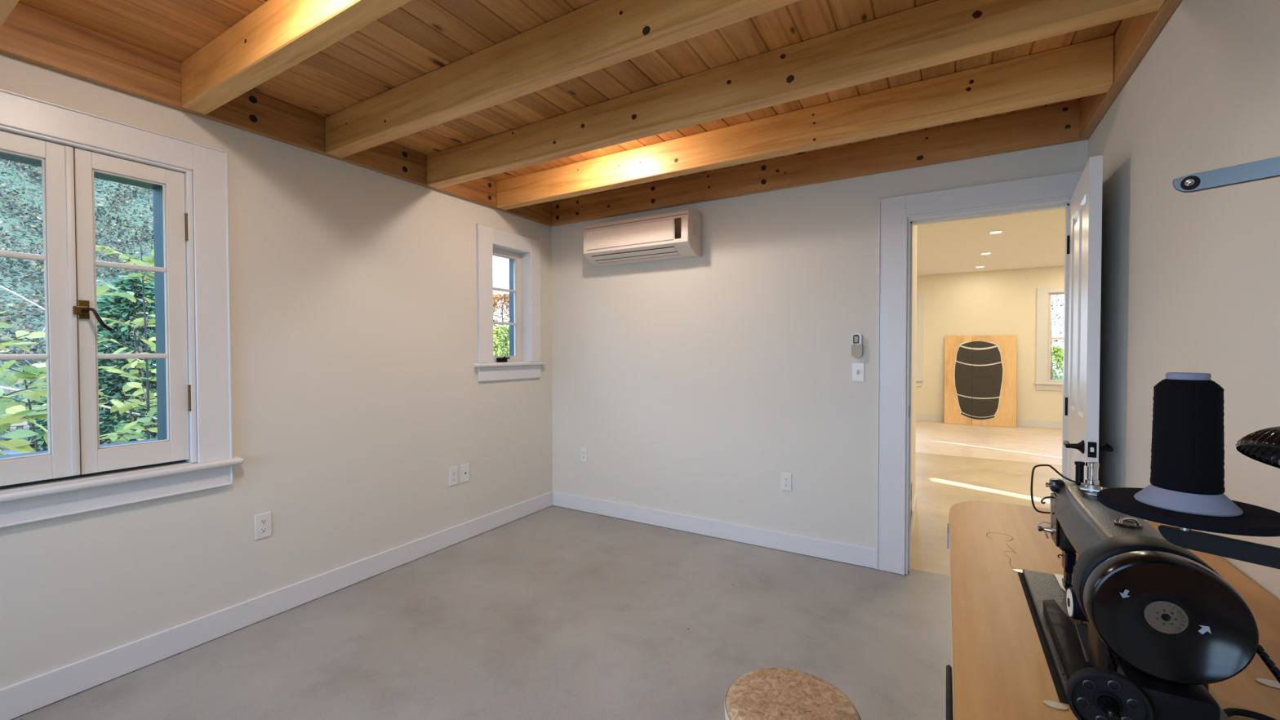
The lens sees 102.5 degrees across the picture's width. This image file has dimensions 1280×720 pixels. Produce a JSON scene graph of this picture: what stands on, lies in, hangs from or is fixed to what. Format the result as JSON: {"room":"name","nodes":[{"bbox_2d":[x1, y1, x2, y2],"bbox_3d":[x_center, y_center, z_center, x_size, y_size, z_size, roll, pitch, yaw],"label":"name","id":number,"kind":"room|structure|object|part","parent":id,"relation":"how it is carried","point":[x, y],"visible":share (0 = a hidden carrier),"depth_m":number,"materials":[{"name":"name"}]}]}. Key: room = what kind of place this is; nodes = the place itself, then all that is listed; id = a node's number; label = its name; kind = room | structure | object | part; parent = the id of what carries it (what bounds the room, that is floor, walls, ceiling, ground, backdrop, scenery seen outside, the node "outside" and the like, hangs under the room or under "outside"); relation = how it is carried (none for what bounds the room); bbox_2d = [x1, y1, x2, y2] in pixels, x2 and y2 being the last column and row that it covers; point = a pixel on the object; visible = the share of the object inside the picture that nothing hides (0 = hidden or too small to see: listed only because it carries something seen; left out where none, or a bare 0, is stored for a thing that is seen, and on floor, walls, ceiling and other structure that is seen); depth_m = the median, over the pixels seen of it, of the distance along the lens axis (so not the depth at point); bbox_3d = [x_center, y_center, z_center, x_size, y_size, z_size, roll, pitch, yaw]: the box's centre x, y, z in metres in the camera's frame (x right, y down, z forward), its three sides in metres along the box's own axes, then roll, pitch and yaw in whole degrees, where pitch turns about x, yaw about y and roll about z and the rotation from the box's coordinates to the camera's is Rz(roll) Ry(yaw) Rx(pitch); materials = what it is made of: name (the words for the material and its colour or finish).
{"room":"sewing room","nodes":[
{"label":"sewing room","id":0,"kind":"room"},
{"bbox_2d":[0,53,552,688],"bbox_3d":[-1.986,-0.097,2.289,0.160,2.720,4.910,0,1,31],"label":"wall","id":1,"kind":"structure","parent":0,"point":[357,391],"depth_m":2.62,"materials":[{"name":"white paint"}]},
{"bbox_2d":[0,88,244,528],"bbox_3d":[-2.180,-0.179,1.969,0.292,1.500,1.004,0,1,31],"label":"window","id":2,"kind":"structure","parent":1,"relation":"in","point":[188,180],"depth_m":2.02,"materials":[{"name":"white paint"}]},
{"bbox_3d":[-2.213,-0.178,1.799,0.036,1.230,0.322,0,1,31],"label":"sash","id":3,"kind":"part","parent":2,"relation":"part of","materials":[{"name":"white paint"}]},
{"bbox_3d":[-2.202,-0.212,2.043,0.178,1.360,0.770,0,1,31],"label":"frame","id":4,"kind":"part","parent":2,"relation":"part of","materials":[{"name":"white"}]},
{"bbox_3d":[-2.058,-0.153,1.940,0.095,0.088,0.034,0,1,-18],"label":"lever","id":5,"kind":"part","parent":2,"relation":"part of","materials":[{"name":"brown metal"}]},
{"bbox_3d":[-2.046,-0.183,2.079,0.036,1.230,0.324,0,1,31],"label":"sash","id":6,"kind":"part","parent":2,"relation":"part of","materials":[{"name":"white paint"}]},
{"bbox_2d":[254,511,271,539],"bbox_3d":[-1.799,0.791,2.451,0.008,0.117,0.068,0,1,31],"label":"wall outlet","id":7,"kind":"object","parent":1,"relation":"attached to","point":[262,521],"visible":1,"depth_m":2.45,"materials":[{"name":"white"}]},
{"bbox_2d":[259,526,267,533],"bbox_3d":[-1.796,0.811,2.451,0.002,0.025,0.033,0,1,31],"label":"receptacle","id":8,"kind":"object","parent":7,"relation":"attached to","point":[262,529],"depth_m":2.45,"materials":[{"name":"white"}]},
{"bbox_2d":[259,518,267,524],"bbox_3d":[-1.797,0.771,2.450,0.002,0.025,0.033,0,1,31],"label":"receptacle","id":9,"kind":"object","parent":7,"relation":"attached to","point":[262,521],"depth_m":2.45,"materials":[{"name":"white"}]},
{"bbox_2d":[0,1,551,225],"bbox_3d":[-1.903,-1.152,2.214,0.042,0.186,4.578,0,1,31],"label":"board","id":10,"kind":"object","parent":1,"relation":"attached to","point":[29,34],"visible":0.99,"depth_m":2.12,"materials":[{"name":"brown wood"}]},
{"bbox_2d":[0,491,552,719],"bbox_3d":[-1.900,1.183,2.279,0.015,0.116,4.620,0,1,31],"label":"baseboard","id":11,"kind":"structure","parent":1,"relation":"attached to","point":[19,699],"depth_m":2.30,"materials":[{"name":"white paint"}]},
{"bbox_2d":[448,466,457,486],"bbox_3d":[-1.235,0.769,3.400,0.008,0.120,0.069,0,1,31],"label":"wall outlet","id":12,"kind":"object","parent":1,"relation":"attached to","point":[453,472],"visible":1,"depth_m":3.40,"materials":[{"name":"white"}]},
{"bbox_2d":[460,462,469,483],"bbox_3d":[-1.184,0.767,3.482,0.012,0.121,0.072,0,1,31],"label":"cable jack plate","id":13,"kind":"object","parent":1,"relation":"attached to","point":[464,468],"visible":1,"depth_m":3.48,"materials":[{"name":"white"}]},
{"bbox_2d":[474,222,546,382],"bbox_3d":[-1.033,-0.403,3.878,0.250,1.096,0.702,0,1,31],"label":"window","id":14,"kind":"structure","parent":1,"relation":"in","point":[523,253],"depth_m":3.94,"materials":[{"name":"white paint"}]},
{"bbox_3d":[-1.107,-0.400,3.930,0.070,0.865,0.390,0,1,31],"label":"frame","id":15,"kind":"part","parent":14,"relation":"part of","materials":[{"name":"white"}]},
{"bbox_3d":[-1.051,-0.408,3.897,0.036,0.848,0.390,0,1,31],"label":"sash","id":16,"kind":"part","parent":14,"relation":"part of","materials":[{"name":"white paint"}]},
{"bbox_2d":[10,420,1062,719],"bbox_3d":[2.440,1.266,3.884,6.160,0.120,12.130,0,1,31],"label":"floor","id":17,"kind":"structure","parent":0,"point":[553,612],"depth_m":2.35,"materials":[{"name":"concrete"}]},
{"bbox_2d":[724,667,861,719],"bbox_3d":[0.334,1.007,1.137,0.303,0.498,0.303,0,1,31],"label":"stool","id":18,"kind":"object","parent":17,"relation":"on","point":[767,693],"visible":1,"depth_m":1.15,"materials":[{"name":"wood"}]},
{"bbox_2d":[943,334,1016,427],"bbox_3d":[5.816,0.346,8.801,1.028,1.530,0.162,0,1,31],"label":"board","id":19,"kind":"object","parent":17,"relation":"on","point":[980,371],"visible":1,"depth_m":8.78,"materials":[{"name":"brown wood"}]},
{"bbox_2d":[946,500,1279,719],"bbox_3d":[0.929,0.873,1.002,0.576,0.775,1.485,0,1,31],"label":"table","id":20,"kind":"object","parent":17,"relation":"on","point":[999,670],"visible":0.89,"depth_m":0.94,"materials":[{"name":"brown wood"}]},
{"bbox_2d":[1013,461,1279,719],"bbox_3d":[0.819,0.357,0.816,0.338,0.287,0.674,0,1,31],"label":"sewing machine","id":21,"kind":"object","parent":20,"relation":"on","point":[1141,628],"visible":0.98,"depth_m":0.64,"materials":[{"name":"black metal"}]},
{"bbox_3d":[0.880,0.300,1.105,0.028,0.022,0.004,0,1,31],"label":"take lever","id":22,"kind":"part","parent":21,"relation":"part of","materials":[{"name":"silver metal"}]},
{"bbox_3d":[0.873,0.334,1.079,0.005,0.100,0.062,0,1,31],"label":"plate","id":23,"kind":"part","parent":21,"relation":"part of","materials":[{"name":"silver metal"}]},
{"bbox_3d":[0.909,0.471,1.060,0.069,0.002,0.113,0,1,31],"label":"slide plate","id":24,"kind":"part","parent":21,"relation":"part of","materials":[{"name":"silver metal"}]},
{"bbox_3d":[0.913,0.232,1.066,0.017,0.042,0.017,0,1,31],"label":"post","id":25,"kind":"part","parent":21,"relation":"part of","materials":[{"name":"black plastic"}]},
{"bbox_3d":[0.622,0.397,0.722,0.014,0.047,0.017,0,1,31],"label":"reverse lever","id":26,"kind":"part","parent":21,"relation":"part of","materials":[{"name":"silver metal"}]},
{"bbox_3d":[0.865,0.254,0.950,0.036,0.004,0.076,-1,1,-28],"label":"sight glass","id":27,"kind":"part","parent":21,"relation":"part of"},
{"bbox_3d":[0.811,0.290,0.891,0.114,0.066,0.483,0,1,31],"label":"arm","id":28,"kind":"part","parent":21,"relation":"part of","materials":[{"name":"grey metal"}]},
{"bbox_2d":[1097,156,1279,568],"bbox_3d":[0.642,0.133,0.490,0.146,0.725,0.309,-1,1,-42],"label":"stand","id":29,"kind":"object","parent":20,"relation":"on","point":[1255,521],"visible":0.84,"depth_m":0.52,"materials":[{"name":"black metal"}]},
{"bbox_2d":[1133,372,1243,516],"bbox_3d":[0.586,0.085,0.550,0.080,0.142,0.080,0,1,31],"label":"thread spool","id":30,"kind":"object","parent":29,"relation":"on","point":[1187,474],"visible":1,"depth_m":0.53,"materials":[{"name":"black plastic"}]},
{"bbox_3d":[0.639,0.193,0.470,0.011,0.018,0.235,-1,1,-33],"label":"spool arm","id":31,"kind":"part","parent":29,"relation":"part of","materials":[{"name":"black plastic"}]},
{"bbox_3d":[0.639,-0.186,0.463,0.006,0.018,0.223,-1,1,-33],"label":"guide arm","id":32,"kind":"part","parent":29,"relation":"part of","materials":[{"name":"silver metal"}]},
{"bbox_2d":[1222,707,1276,719],"bbox_3d":[0.750,0.487,0.602,0.133,0.009,0.269,0,1,31],"label":"power cable","id":33,"kind":"object","parent":20,"relation":"on","point":[1229,712],"visible":0.89,"depth_m":0.70,"materials":[{"name":"black rubber"}]},
{"bbox_2d":[1235,426,1279,468],"bbox_3d":[0.966,0.256,0.672,0.114,0.470,0.263,0,1,-15],"label":"gooseneck lamp","id":34,"kind":"object","parent":20,"relation":"on","point":[1263,446],"visible":1,"depth_m":0.78,"materials":[{"name":"black metal"}]},
{"bbox_2d":[18,0,1123,202],"bbox_3d":[-0.456,-1.349,1.373,3.587,0.230,4.820,0,1,31],"label":"ceiling","id":35,"kind":"structure","parent":0,"point":[417,38],"depth_m":2.06,"materials":[{"name":"brown wood"}]},
{"bbox_2d":[0,0,18,27],"bbox_3d":[-0.778,-1.130,0.833,3.306,0.186,0.085,0,1,31],"label":"ceiling beam","id":36,"kind":"structure","parent":35,"relation":"attached to","point":[6,6],"depth_m":1.53,"materials":[{"name":"brown wood"}]},
{"bbox_2d":[181,0,411,114],"bbox_3d":[-0.478,-1.139,1.339,3.306,0.186,0.085,0,1,31],"label":"ceiling beam","id":37,"kind":"structure","parent":35,"relation":"attached to","point":[278,35],"depth_m":1.80,"materials":[{"name":"brown wood"}]},
{"bbox_2d":[325,0,799,158],"bbox_3d":[-0.181,-1.149,1.839,3.306,0.186,0.086,0,1,31],"label":"ceiling beam","id":38,"kind":"structure","parent":35,"relation":"attached to","point":[599,34],"depth_m":1.93,"materials":[{"name":"brown wood"}]},
{"bbox_2d":[426,0,1165,188],"bbox_3d":[0.126,-1.159,2.355,3.306,0.186,0.084,0,1,31],"label":"ceiling beam","id":39,"kind":"structure","parent":35,"relation":"attached to","point":[939,32],"depth_m":2.02,"materials":[{"name":"brown wood"}]},
{"bbox_2d":[496,35,1114,209],"bbox_3d":[0.418,-1.168,2.847,3.306,0.186,0.084,0,1,31],"label":"ceiling beam","id":40,"kind":"structure","parent":35,"relation":"attached to","point":[1085,68],"depth_m":2.46,"materials":[{"name":"brown wood"}]},
{"bbox_2d":[551,138,1088,548],"bbox_3d":[0.760,-0.122,3.437,3.387,2.720,0.130,0,1,31],"label":"wall","id":41,"kind":"structure","parent":0,"point":[689,386],"depth_m":3.40,"materials":[{"name":"white paint"}]},
{"bbox_2d":[580,447,586,462],"bbox_3d":[-0.449,0.755,4.092,0.064,0.114,0.008,0,1,31],"label":"wall outlet","id":42,"kind":"object","parent":41,"relation":"attached to","point":[583,450],"visible":1,"depth_m":4.09,"materials":[{"name":"white"}]},
{"bbox_2d":[583,208,701,266],"bbox_3d":[0.003,-0.864,3.668,0.854,0.298,0.222,0,1,31],"label":"air conditioner","id":43,"kind":"object","parent":41,"relation":"attached to","point":[676,235],"visible":1,"depth_m":3.56,"materials":[{"name":"beige plastic"}]},
{"bbox_3d":[-0.085,-0.873,3.595,0.718,0.138,0.008,0,1,31],"label":"panel","id":44,"kind":"part","parent":43,"relation":"part of","materials":[{"name":"beige plastic"}]},
{"bbox_2d":[552,491,876,568],"bbox_3d":[0.337,1.155,3.628,2.452,0.116,0.015,0,1,31],"label":"baseboard","id":45,"kind":"structure","parent":41,"relation":"attached to","point":[863,556],"depth_m":3.47,"materials":[{"name":"white paint"}]},
{"bbox_2d":[780,472,791,491],"bbox_3d":[0.931,0.776,3.272,0.068,0.112,0.008,0,1,31],"label":"wall outlet","id":46,"kind":"object","parent":41,"relation":"attached to","point":[786,478],"visible":1,"depth_m":3.27,"materials":[{"name":"white"}]},
{"bbox_2d":[548,100,1088,226],"bbox_3d":[0.714,-1.177,3.344,3.385,0.186,0.042,0,1,31],"label":"board","id":47,"kind":"object","parent":41,"relation":"attached to","point":[1056,124],"visible":0.98,"depth_m":3.02,"materials":[{"name":"brown wood"}]},
{"bbox_2d":[851,333,862,357],"bbox_3d":[1.282,-0.087,3.033,0.059,0.146,0.032,0,1,31],"label":"remote control","id":48,"kind":"object","parent":41,"relation":"attached to","point":[856,347],"visible":1,"depth_m":3.02,"materials":[{"name":"white"}]},
{"bbox_2d":[852,362,864,382],"bbox_3d":[1.290,0.072,3.039,0.068,0.113,0.019,0,1,31],"label":"light switch","id":49,"kind":"object","parent":41,"relation":"attached to","point":[858,368],"visible":1,"depth_m":3.04,"materials":[{"name":"white"}]},
{"bbox_2d":[876,170,1083,575],"bbox_3d":[1.814,0.151,2.805,0.923,2.150,0.163,0,1,31],"label":"door frame","id":50,"kind":"structure","parent":41,"relation":"in","point":[898,215],"depth_m":2.92,"materials":[{"name":"white paint"}]},
{"bbox_2d":[1063,155,1113,482],"bbox_3d":[1.951,0.220,2.247,0.148,2.008,0.696,1,1,39],"label":"open door","id":51,"kind":"structure","parent":50,"relation":"attached to","point":[1082,407],"depth_m":2.04,"materials":[{"name":"white paint"}]},
{"bbox_3d":[2.007,0.709,2.384,0.010,0.610,0.200,1,1,35],"label":"panel","id":52,"kind":"part","parent":51,"relation":"part of","materials":[{"name":"white paint"}]},
{"bbox_3d":[2.006,-0.221,2.367,0.010,0.900,0.200,1,1,35],"label":"panel","id":53,"kind":"part","parent":51,"relation":"part of","materials":[{"name":"white paint"}]},
{"bbox_3d":[1.756,0.345,2.081,0.058,0.054,0.116,0,1,31],"label":"lever handle","id":54,"kind":"part","parent":51,"relation":"part of","materials":[{"name":"black plastic"}]},
{"bbox_3d":[1.846,0.713,2.155,0.010,0.610,0.200,1,1,35],"label":"panel","id":55,"kind":"part","parent":51,"relation":"part of","materials":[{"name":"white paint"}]},
{"bbox_3d":[1.844,-0.217,2.138,0.010,0.900,0.200,1,1,35],"label":"panel","id":56,"kind":"part","parent":51,"relation":"part of","materials":[{"name":"white paint"}]},
{"bbox_3d":[1.744,0.346,1.980,0.026,0.060,0.003,1,1,35],"label":"latch plate","id":57,"kind":"part","parent":51,"relation":"part of","materials":[{"name":"black plastic"}]},
{"bbox_3d":[1.831,0.345,2.029,0.048,0.054,0.112,1,1,35],"label":"lever handle","id":58,"kind":"part","parent":51,"relation":"part of","materials":[{"name":"black plastic"}]},
{"bbox_2d":[910,225,917,527],"bbox_3d":[1.844,-0.108,3.606,0.118,2.640,1.253,0,1,31],"label":"wall","id":59,"kind":"structure","parent":0,"point":[914,227],"depth_m":3.81,"materials":[{"name":"beige paint"}]},
{"bbox_2d":[910,494,916,536],"bbox_3d":[2.046,1.149,3.837,0.012,0.118,0.690,0,1,31],"label":"baseboard","id":60,"kind":"structure","parent":59,"relation":"attached to","point":[914,505],"depth_m":3.75,"materials":[{"name":"white paint"}]},
{"bbox_2d":[915,265,1064,420],"bbox_3d":[5.666,-0.227,9.076,5.940,2.710,0.140,0,1,31],"label":"wall","id":61,"kind":"structure","parent":0,"point":[1003,302],"depth_m":8.79,"materials":[{"name":"beige paint"}]},
{"bbox_2d":[915,293,924,386],"bbox_3d":[4.659,-0.359,9.591,1.140,1.680,0.120,0,1,31],"label":"window","id":62,"kind":"structure","parent":61,"relation":"in","point":[919,380],"depth_m":9.32,"materials":[{"name":"white paint"}]},
{"bbox_2d":[915,413,1062,429],"bbox_3d":[5.629,1.041,9.033,5.940,0.135,0.014,0,1,31],"label":"baseboard","id":63,"kind":"structure","parent":61,"relation":"attached to","point":[1046,424],"depth_m":8.55,"materials":[{"name":"white paint"}]},
{"bbox_2d":[1034,286,1064,391],"bbox_3d":[6.952,-0.340,8.229,1.005,1.680,0.120,0,1,31],"label":"window","id":64,"kind":"structure","parent":61,"relation":"in","point":[1043,344],"depth_m":8.40,"materials":[{"name":"white paint"}]},
{"bbox_3d":[6.965,-0.003,8.256,0.665,0.725,0.030,0,1,31],"label":"sash","id":65,"kind":"part","parent":64,"relation":"part of","materials":[{"name":"white paint"}]},
{"bbox_3d":[6.974,-0.715,8.261,0.665,0.760,0.030,0,1,31],"label":"sash","id":66,"kind":"part","parent":64,"relation":"part of","materials":[{"name":"white paint"}]},
{"bbox_2d":[916,208,1065,275],"bbox_3d":[3.809,-1.533,5.932,6.140,0.120,7.320,0,1,31],"label":"ceiling","id":67,"kind":"structure","parent":0,"point":[1036,239],"depth_m":6.60,"materials":[{"name":"white"}]},
{"bbox_2d":[979,252,992,255],"bbox_3d":[4.861,-1.495,7.213,0.144,0.006,0.144,0,1,31],"label":"recessed light","id":68,"kind":"object","parent":67,"relation":"in","point":[985,253],"visible":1,"depth_m":7.19,"materials":[{"name":"white"}]},
{"bbox_2d":[987,230,1004,234],"bbox_3d":[4.096,-1.470,5.910,0.144,0.006,0.144,0,1,31],"label":"recessed light","id":69,"kind":"object","parent":67,"relation":"in","point":[998,231],"visible":1,"depth_m":5.89,"materials":[{"name":"white"}]},
{"bbox_2d":[1087,0,1279,600],"bbox_3d":[1.055,-0.071,0.482,0.140,2.720,4.910,0,1,31],"label":"wall","id":70,"kind":"structure","parent":0,"point":[1190,282],"depth_m":1.40,"materials":[{"name":"white paint"}]},
{"bbox_2d":[1079,0,1181,137],"bbox_3d":[0.973,-1.127,0.505,0.039,0.186,4.578,0,1,31],"label":"board","id":71,"kind":"object","parent":70,"relation":"attached to","point":[1135,35],"visible":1,"depth_m":1.86,"materials":[{"name":"brown wood"}]},
{"label":"outside","id":72,"kind":"structure","parent":0,"visible":0},
{"bbox_2d":[0,158,157,451],"bbox_3d":[-8.131,-2.731,15.577,24.000,8.518,36.000,0,1,31],"label":"ground","id":73,"kind":"structure","parent":72,"point":[13,220],"depth_m":7.05,"materials":[{"name":"grey soil"}]},
{"bbox_2d":[0,421,35,454],"bbox_3d":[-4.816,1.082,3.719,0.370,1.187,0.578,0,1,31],"label":"garden bench","id":74,"kind":"object","parent":73,"relation":"on","point":[25,426],"visible":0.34,"depth_m":3.96,"materials":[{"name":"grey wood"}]},
{"bbox_3d":[-4.961,0.600,3.791,0.040,0.025,0.570,0,1,31],"label":"rail","id":75,"kind":"part","parent":74,"relation":"part of","materials":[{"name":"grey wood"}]},
{"bbox_3d":[-4.802,0.709,3.698,0.330,0.030,0.570,0,1,31],"label":"seat","id":76,"kind":"part","parent":74,"relation":"part of","materials":[{"name":"grey wood"}]},
{"bbox_3d":[-4.961,0.502,3.789,0.040,0.030,0.570,0,1,31],"label":"rail","id":77,"kind":"part","parent":74,"relation":"part of","materials":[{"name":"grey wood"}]},
{"bbox_2d":[0,311,47,455],"bbox_3d":[-3.076,0.659,2.456,0.644,1.767,0.711,0,1,2],"label":"sapling","id":78,"kind":"object","parent":73,"relation":"on","point":[16,444],"visible":0.38,"depth_m":2.45,"materials":[{"name":"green plant"}]},
{"bbox_2d":[0,360,107,455],"bbox_3d":[-3.329,0.765,2.869,0.886,1.542,0.875,0,1,31],"label":"sapling","id":79,"kind":"object","parent":73,"relation":"on","point":[31,375],"visible":0.22,"depth_m":2.83,"materials":[{"name":"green plant"}]},
{"bbox_3d":[-3.410,0.775,2.898,0.082,1.520,0.027,-1,1,-32],"label":"stem","id":80,"kind":"part","parent":79,"relation":"part of","materials":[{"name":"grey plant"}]},
{"bbox_2d":[0,159,157,450],"bbox_3d":[-8.746,-3.150,8.256,12.609,9.470,8.553,0,1,31],"label":"brush","id":81,"kind":"object","parent":73,"relation":"on","point":[30,310],"visible":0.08,"depth_m":6.84,"materials":[{"name":"grey"}]},
{"bbox_2d":[0,284,112,350],"bbox_3d":[-5.845,-0.548,4.835,1.424,0.916,0.027,0,1,-14],"label":"fallen branch","id":82,"kind":"object","parent":81,"relation":"on","point":[1,286],"visible":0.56,"depth_m":4.84,"materials":[{"name":"grey"}]},
{"bbox_2d":[0,386,157,419],"bbox_3d":[-5.164,0.403,4.622,2.069,0.723,0.034,-1,1,-36],"label":"fallen branch","id":83,"kind":"object","parent":81,"relation":"on","point":[9,388],"visible":0.27,"depth_m":4.76,"materials":[{"name":"grey"}]},
{"bbox_2d":[41,385,119,405],"bbox_3d":[-5.300,0.463,4.586,0.030,0.420,1.178,0,1,11],"label":"fallen branch","id":84,"kind":"object","parent":81,"relation":"on","point":[117,385],"visible":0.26,"depth_m":4.99,"materials":[{"name":"grey"}]},
{"bbox_2d":[14,275,157,447],"bbox_3d":[-5.273,0.011,5.387,1.865,1.772,1.864,0,1,31],"label":"shrub","id":85,"kind":"object","parent":73,"relation":"on","point":[106,307],"visible":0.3,"depth_m":5.14,"materials":[{"name":"green plant"}]},
{"bbox_2d":[95,244,157,444],"bbox_3d":[-2.946,0.433,3.001,0.795,2.201,0.821,0,1,9],"label":"plant","id":86,"kind":"object","parent":73,"relation":"on","point":[124,406],"visible":0.38,"depth_m":3.02,"materials":[{"name":"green plant"}]},
{"bbox_3d":[-2.959,0.432,3.051,0.041,2.201,0.068,0,1,31],"label":"stem","id":87,"kind":"part","parent":86,"relation":"part of","materials":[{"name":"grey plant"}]},
{"bbox_2d":[99,358,156,441],"bbox_3d":[-3.295,0.745,3.588,0.869,1.558,0.804,0,1,31],"label":"sapling","id":88,"kind":"object","parent":73,"relation":"on","point":[142,364],"visible":0.12,"depth_m":3.50,"materials":[{"name":"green plant"}]},
{"bbox_2d":[493,324,509,355],"bbox_3d":[-2.047,0.486,7.754,1.768,2.024,1.795,0,1,31],"label":"leafy shrub","id":89,"kind":"object","parent":73,"relation":"on","point":[498,331],"visible":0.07,"depth_m":7.56,"materials":[{"name":"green plant"}]},
{"bbox_2d":[493,292,509,353],"bbox_3d":[-3.212,-0.046,12.025,2.949,3.040,2.952,0,1,21],"label":"autumn tree","id":90,"kind":"object","parent":73,"relation":"on","point":[497,298],"visible":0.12,"depth_m":11.66,"materials":[{"name":"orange plant"}]},
{"bbox_2d":[493,337,509,355],"bbox_3d":[-2.678,0.498,9.957,1.786,1.924,1.811,0,1,31],"label":"leafy shrub","id":91,"kind":"object","parent":73,"relation":"on","point":[504,337],"visible":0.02,"depth_m":9.76,"materials":[{"name":"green plant"}]},
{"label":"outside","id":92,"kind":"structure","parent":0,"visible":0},
{"label":"yard","id":93,"kind":"structure","parent":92,"visible":0},
{"bbox_2d":[1050,345,1063,379],"bbox_3d":[7.460,0.583,9.347,1.383,1.736,1.419,0,1,31],"label":"leafy shrub","id":94,"kind":"object","parent":93,"relation":"on","point":[1059,357],"visible":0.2,"depth_m":9.16,"materials":[{"name":"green plant"}]},
{"bbox_2d":[1050,294,1063,379],"bbox_3d":[8.750,-0.394,10.950,2.766,3.627,2.772,0,1,31],"label":"autumn tree","id":95,"kind":"object","parent":93,"relation":"on","point":[1060,304],"visible":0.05,"depth_m":10.45,"materials":[{"name":"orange plant"}]}
]}

